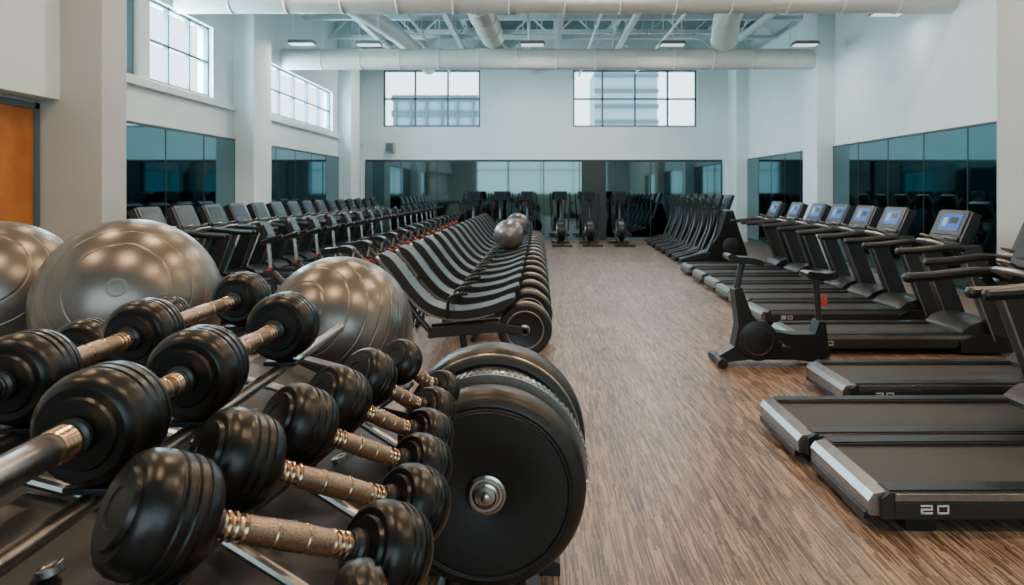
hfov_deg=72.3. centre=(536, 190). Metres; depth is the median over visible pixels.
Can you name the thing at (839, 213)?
treadmill
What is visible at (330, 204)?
treadmill
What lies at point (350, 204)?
treadmill
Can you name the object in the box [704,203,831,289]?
treadmill
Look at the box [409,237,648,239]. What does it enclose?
baseboard
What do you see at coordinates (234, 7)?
ventilation duct
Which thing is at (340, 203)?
treadmill
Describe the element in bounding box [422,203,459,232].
bike
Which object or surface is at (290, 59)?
ventilation duct
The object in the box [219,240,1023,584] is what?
floor
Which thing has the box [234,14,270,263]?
column
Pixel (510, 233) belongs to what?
ball
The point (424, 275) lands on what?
exercise machine
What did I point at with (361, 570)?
dumbbell
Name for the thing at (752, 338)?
exercise bike
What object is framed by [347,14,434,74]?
ventilation duct
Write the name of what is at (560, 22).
roof beam
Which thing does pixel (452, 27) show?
roof beam
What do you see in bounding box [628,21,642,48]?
support rod
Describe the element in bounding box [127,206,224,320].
treadmill
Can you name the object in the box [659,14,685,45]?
pendant light
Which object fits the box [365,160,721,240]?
mirror
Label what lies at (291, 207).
treadmill
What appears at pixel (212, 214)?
treadmill
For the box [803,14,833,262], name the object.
column
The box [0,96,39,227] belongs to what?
door
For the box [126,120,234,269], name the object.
wall mirror
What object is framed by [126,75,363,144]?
trim
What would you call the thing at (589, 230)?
elliptical trainer
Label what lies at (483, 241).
exercise machine
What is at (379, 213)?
bike
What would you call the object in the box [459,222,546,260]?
exercise machine
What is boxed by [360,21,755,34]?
ceiling
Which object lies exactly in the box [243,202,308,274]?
treadmill
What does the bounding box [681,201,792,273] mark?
treadmill
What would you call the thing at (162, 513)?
dumbbell
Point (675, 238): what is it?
trainer
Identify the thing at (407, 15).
pipes
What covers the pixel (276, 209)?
treadmill
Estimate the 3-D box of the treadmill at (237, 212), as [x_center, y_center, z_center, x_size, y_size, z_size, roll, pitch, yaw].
[-4.309,0.926,11.590,2.343,1.448,0.852,0,0,0]
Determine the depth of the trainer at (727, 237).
15.50 m
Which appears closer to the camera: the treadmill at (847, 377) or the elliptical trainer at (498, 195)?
the treadmill at (847, 377)
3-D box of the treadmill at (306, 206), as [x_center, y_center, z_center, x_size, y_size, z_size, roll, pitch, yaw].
[-4.309,0.926,15.110,2.343,1.448,0.852,0,0,0]
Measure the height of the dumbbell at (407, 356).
0.297 m
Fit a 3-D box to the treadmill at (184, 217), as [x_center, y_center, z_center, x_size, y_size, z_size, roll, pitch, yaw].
[-4.309,0.926,9.830,2.343,1.448,0.852,0,0,0]
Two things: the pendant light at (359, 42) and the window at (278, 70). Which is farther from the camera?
the window at (278, 70)
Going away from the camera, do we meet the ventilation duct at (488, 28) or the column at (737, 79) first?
the ventilation duct at (488, 28)
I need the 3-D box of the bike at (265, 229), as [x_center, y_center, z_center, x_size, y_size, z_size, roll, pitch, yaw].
[-2.410,0.986,7.300,1.080,1.328,0.545,0,0,0]
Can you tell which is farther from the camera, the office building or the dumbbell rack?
the office building
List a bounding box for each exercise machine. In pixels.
[375,251,551,352]
[395,244,552,341]
[409,239,550,327]
[420,235,549,315]
[430,232,548,300]
[440,229,548,277]
[447,226,547,270]
[453,224,546,264]
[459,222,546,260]
[464,220,545,254]
[467,219,545,252]
[471,217,545,249]
[475,216,544,244]
[478,215,544,242]
[481,214,544,241]
[483,213,543,237]
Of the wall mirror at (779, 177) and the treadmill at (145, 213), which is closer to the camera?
the treadmill at (145, 213)
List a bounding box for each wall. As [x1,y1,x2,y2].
[0,0,59,99]
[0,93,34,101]
[126,0,360,197]
[361,39,727,209]
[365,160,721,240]
[748,0,996,158]
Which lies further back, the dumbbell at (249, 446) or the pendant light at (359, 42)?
the pendant light at (359, 42)
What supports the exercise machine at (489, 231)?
on the floor
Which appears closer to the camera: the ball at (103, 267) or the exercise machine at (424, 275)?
the ball at (103, 267)
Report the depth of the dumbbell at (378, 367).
2.11 m
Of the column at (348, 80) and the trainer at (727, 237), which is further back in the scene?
the column at (348, 80)
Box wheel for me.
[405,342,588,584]
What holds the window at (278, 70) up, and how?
in the wall at (143, 105)
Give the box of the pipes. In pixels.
[405,14,685,76]
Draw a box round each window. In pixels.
[126,0,133,74]
[150,0,208,95]
[271,64,329,129]
[383,70,479,126]
[573,70,695,126]
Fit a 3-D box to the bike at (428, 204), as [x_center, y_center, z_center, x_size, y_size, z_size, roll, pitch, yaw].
[-2.557,0.986,19.313,1.080,1.328,0.545,0,0,1]
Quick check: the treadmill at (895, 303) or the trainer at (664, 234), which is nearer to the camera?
the treadmill at (895, 303)
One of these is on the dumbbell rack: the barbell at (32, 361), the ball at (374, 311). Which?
the barbell at (32, 361)
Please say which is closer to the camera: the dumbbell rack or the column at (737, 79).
the dumbbell rack
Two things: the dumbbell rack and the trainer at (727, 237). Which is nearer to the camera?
the dumbbell rack
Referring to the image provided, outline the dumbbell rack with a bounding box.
[0,323,413,584]
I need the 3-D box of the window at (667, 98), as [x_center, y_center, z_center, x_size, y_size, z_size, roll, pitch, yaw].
[3.290,-3.110,23.620,4.160,1.920,0.100,0,0,0]
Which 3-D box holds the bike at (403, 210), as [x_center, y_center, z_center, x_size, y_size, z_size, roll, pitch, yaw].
[-2.510,0.986,15.312,1.080,1.328,0.545,0,0,1]
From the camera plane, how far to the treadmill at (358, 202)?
19.56 m
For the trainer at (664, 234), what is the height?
1.570 m
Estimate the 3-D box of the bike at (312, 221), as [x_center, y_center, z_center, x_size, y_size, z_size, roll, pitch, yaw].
[-2.433,0.986,8.918,1.080,1.328,0.545,0,0,2]
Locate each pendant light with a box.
[287,14,315,44]
[355,14,382,45]
[520,14,544,45]
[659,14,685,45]
[791,14,819,45]
[868,14,901,15]
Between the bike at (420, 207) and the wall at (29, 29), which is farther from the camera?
the bike at (420, 207)
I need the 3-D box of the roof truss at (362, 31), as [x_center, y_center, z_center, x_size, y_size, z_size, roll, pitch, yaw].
[0.450,-4.660,21.800,12.731,0.720,0.120,0,0,0]
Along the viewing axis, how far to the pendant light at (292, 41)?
14.81 m
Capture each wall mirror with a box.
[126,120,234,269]
[271,145,338,244]
[747,151,802,250]
[833,121,996,288]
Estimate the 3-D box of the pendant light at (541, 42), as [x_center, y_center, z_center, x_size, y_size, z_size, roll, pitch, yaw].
[-0.100,-4.185,15.000,0.540,2.130,0.260,0,0,0]
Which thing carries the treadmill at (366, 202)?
on the floor
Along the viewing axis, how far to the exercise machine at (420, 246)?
8.54 m
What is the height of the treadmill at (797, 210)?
1.447 m
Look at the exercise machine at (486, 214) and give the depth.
19.39 m
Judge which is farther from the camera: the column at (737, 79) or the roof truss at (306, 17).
the column at (737, 79)
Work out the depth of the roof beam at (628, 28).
19.14 m
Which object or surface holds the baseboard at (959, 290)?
attached to the wall at (904, 74)
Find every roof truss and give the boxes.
[302,14,802,20]
[328,14,777,38]
[360,29,755,48]
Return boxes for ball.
[0,221,63,336]
[26,219,220,331]
[275,256,412,372]
[493,220,523,249]
[507,213,528,233]
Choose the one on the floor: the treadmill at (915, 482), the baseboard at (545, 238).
the treadmill at (915, 482)
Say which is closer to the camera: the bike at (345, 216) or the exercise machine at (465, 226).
the bike at (345, 216)
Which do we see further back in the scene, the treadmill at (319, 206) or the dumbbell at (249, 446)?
the treadmill at (319, 206)
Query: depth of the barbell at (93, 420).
1.17 m
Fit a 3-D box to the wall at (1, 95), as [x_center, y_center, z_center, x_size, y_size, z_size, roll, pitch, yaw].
[-6.850,0.225,2.100,0.500,2.850,14.200,0,0,0]
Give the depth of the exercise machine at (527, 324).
6.92 m
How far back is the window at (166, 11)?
12.03 m
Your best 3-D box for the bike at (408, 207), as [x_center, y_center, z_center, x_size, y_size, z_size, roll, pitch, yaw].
[-2.519,0.986,16.098,1.080,1.328,0.545,0,0,0]
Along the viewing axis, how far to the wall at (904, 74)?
13.50 m
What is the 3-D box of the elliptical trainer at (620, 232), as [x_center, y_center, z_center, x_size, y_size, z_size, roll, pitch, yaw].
[2.600,0.828,21.450,0.602,1.644,1.700,0,0,0]
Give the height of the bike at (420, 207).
1.328 m
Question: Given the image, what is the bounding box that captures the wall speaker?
[385,142,394,152]
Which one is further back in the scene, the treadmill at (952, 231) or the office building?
the office building
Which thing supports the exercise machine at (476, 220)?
on the floor
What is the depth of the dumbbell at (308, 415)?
1.57 m
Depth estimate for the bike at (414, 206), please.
16.88 m
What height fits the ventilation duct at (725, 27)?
2.060 m
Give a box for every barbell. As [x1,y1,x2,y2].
[0,271,270,425]
[0,291,320,497]
[57,295,191,367]
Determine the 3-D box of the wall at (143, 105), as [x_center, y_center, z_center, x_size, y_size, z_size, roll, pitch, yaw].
[-6.040,-1.800,16.625,0.280,6.900,13.750,0,0,0]
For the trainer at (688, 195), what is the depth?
20.33 m
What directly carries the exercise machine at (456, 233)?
on the floor
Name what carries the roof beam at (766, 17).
attached to the ceiling
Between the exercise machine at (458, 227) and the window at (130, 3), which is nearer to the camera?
the window at (130, 3)
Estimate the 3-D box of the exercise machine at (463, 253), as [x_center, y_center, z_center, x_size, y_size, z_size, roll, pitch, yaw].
[-0.687,1.129,11.170,1.745,1.040,0.500,0,0,0]
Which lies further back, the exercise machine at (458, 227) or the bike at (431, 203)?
the bike at (431, 203)
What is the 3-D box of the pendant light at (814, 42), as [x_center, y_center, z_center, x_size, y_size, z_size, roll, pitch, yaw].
[5.750,-4.185,15.000,0.540,2.130,0.260,0,0,0]
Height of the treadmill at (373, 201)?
1.448 m
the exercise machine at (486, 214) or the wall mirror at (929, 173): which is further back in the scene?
the exercise machine at (486, 214)
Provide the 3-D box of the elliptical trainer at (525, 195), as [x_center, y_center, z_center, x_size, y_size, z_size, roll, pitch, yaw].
[-0.300,0.828,21.450,0.602,1.644,1.700,0,0,0]
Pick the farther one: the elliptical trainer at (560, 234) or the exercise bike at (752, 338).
the elliptical trainer at (560, 234)
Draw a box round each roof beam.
[350,16,402,48]
[441,14,473,48]
[552,14,564,48]
[606,14,640,48]
[701,14,776,47]
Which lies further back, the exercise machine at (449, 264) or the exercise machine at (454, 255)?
the exercise machine at (454, 255)
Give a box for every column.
[35,0,125,240]
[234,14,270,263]
[338,21,358,199]
[728,28,747,241]
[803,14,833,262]
[997,0,1023,252]
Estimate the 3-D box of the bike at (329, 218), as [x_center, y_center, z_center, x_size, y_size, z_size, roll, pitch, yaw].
[-2.442,0.986,9.705,1.080,1.328,0.545,0,0,0]
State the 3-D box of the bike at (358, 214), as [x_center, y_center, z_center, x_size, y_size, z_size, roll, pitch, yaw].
[-2.461,0.986,11.319,1.080,1.328,0.545,0,0,2]
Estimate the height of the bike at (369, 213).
1.328 m
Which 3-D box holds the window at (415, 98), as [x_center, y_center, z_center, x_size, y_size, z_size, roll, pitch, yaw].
[-3.540,-3.110,23.620,3.260,1.920,0.100,0,0,0]
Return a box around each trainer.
[463,191,482,219]
[491,191,509,224]
[518,191,536,230]
[551,191,572,246]
[580,191,602,246]
[610,191,635,246]
[644,194,686,244]
[648,194,692,247]
[652,194,699,250]
[657,194,707,253]
[662,194,715,256]
[668,194,724,260]
[674,195,746,264]
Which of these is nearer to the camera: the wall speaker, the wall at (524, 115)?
the wall speaker
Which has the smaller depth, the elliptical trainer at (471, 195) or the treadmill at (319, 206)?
the treadmill at (319, 206)
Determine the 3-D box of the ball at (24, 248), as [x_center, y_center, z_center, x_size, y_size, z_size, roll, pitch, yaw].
[-2.500,0.500,3.250,0.719,0.720,0.720,0,0,22]
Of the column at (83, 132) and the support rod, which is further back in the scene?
the support rod
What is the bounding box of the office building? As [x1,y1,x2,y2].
[391,72,658,124]
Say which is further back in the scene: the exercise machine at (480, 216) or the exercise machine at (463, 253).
the exercise machine at (480, 216)
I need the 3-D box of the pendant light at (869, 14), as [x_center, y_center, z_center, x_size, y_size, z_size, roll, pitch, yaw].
[6.200,-4.185,12.400,0.540,2.130,0.260,0,0,0]
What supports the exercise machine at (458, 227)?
on the floor
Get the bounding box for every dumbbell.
[90,447,433,584]
[188,407,450,539]
[262,382,452,482]
[309,364,454,450]
[333,557,388,584]
[344,348,456,423]
[382,339,459,401]
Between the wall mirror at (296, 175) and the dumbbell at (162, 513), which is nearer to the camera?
the dumbbell at (162, 513)
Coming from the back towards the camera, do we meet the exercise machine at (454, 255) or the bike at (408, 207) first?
the bike at (408, 207)
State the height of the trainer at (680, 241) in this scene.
1.570 m
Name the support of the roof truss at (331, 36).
attached to the wall at (904, 74)
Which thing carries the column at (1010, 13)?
on the floor
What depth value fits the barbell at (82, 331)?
1.98 m
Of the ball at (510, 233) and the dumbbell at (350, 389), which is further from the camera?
the ball at (510, 233)
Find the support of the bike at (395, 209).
on the floor
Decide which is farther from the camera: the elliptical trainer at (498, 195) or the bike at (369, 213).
the elliptical trainer at (498, 195)
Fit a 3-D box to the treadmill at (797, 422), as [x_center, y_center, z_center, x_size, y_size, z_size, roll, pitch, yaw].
[2.728,0.926,4.560,2.343,1.447,0.852,0,0,0]
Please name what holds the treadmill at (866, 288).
on the floor
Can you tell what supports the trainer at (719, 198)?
on the floor
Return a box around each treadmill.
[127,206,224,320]
[165,205,271,292]
[197,204,279,289]
[220,203,289,281]
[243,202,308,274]
[263,201,324,268]
[281,201,337,263]
[298,200,356,259]
[310,200,366,255]
[322,199,379,252]
[335,199,386,248]
[343,199,394,246]
[352,198,396,243]
[360,198,395,241]
[367,198,401,238]
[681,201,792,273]
[692,202,812,281]
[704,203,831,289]
[715,204,856,298]
[728,205,884,302]
[748,207,938,322]
[760,231,1023,455]
[772,210,1013,353]
[806,222,1023,395]
[810,286,1023,530]
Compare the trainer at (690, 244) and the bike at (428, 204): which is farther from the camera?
the bike at (428, 204)
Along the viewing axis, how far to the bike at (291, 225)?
8.09 m
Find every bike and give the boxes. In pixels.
[249,221,355,354]
[283,218,372,270]
[306,216,386,260]
[324,214,397,265]
[340,212,407,271]
[353,211,416,265]
[365,209,423,265]
[375,208,429,276]
[384,207,435,268]
[392,207,440,244]
[400,206,445,241]
[406,205,449,239]
[412,204,453,236]
[417,204,456,234]
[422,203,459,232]
[426,203,462,230]
[430,202,464,228]
[708,252,838,368]
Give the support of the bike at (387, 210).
on the floor
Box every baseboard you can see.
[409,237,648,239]
[748,239,964,294]
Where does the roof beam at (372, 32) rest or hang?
attached to the ceiling
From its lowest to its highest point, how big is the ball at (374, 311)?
0.670 m
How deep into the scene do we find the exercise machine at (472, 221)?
15.21 m
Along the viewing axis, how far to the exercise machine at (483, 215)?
18.54 m
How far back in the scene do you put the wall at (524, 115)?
23.50 m
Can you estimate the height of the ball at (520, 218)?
0.600 m
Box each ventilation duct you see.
[170,0,959,14]
[280,14,815,69]
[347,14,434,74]
[468,14,503,47]
[711,14,742,50]

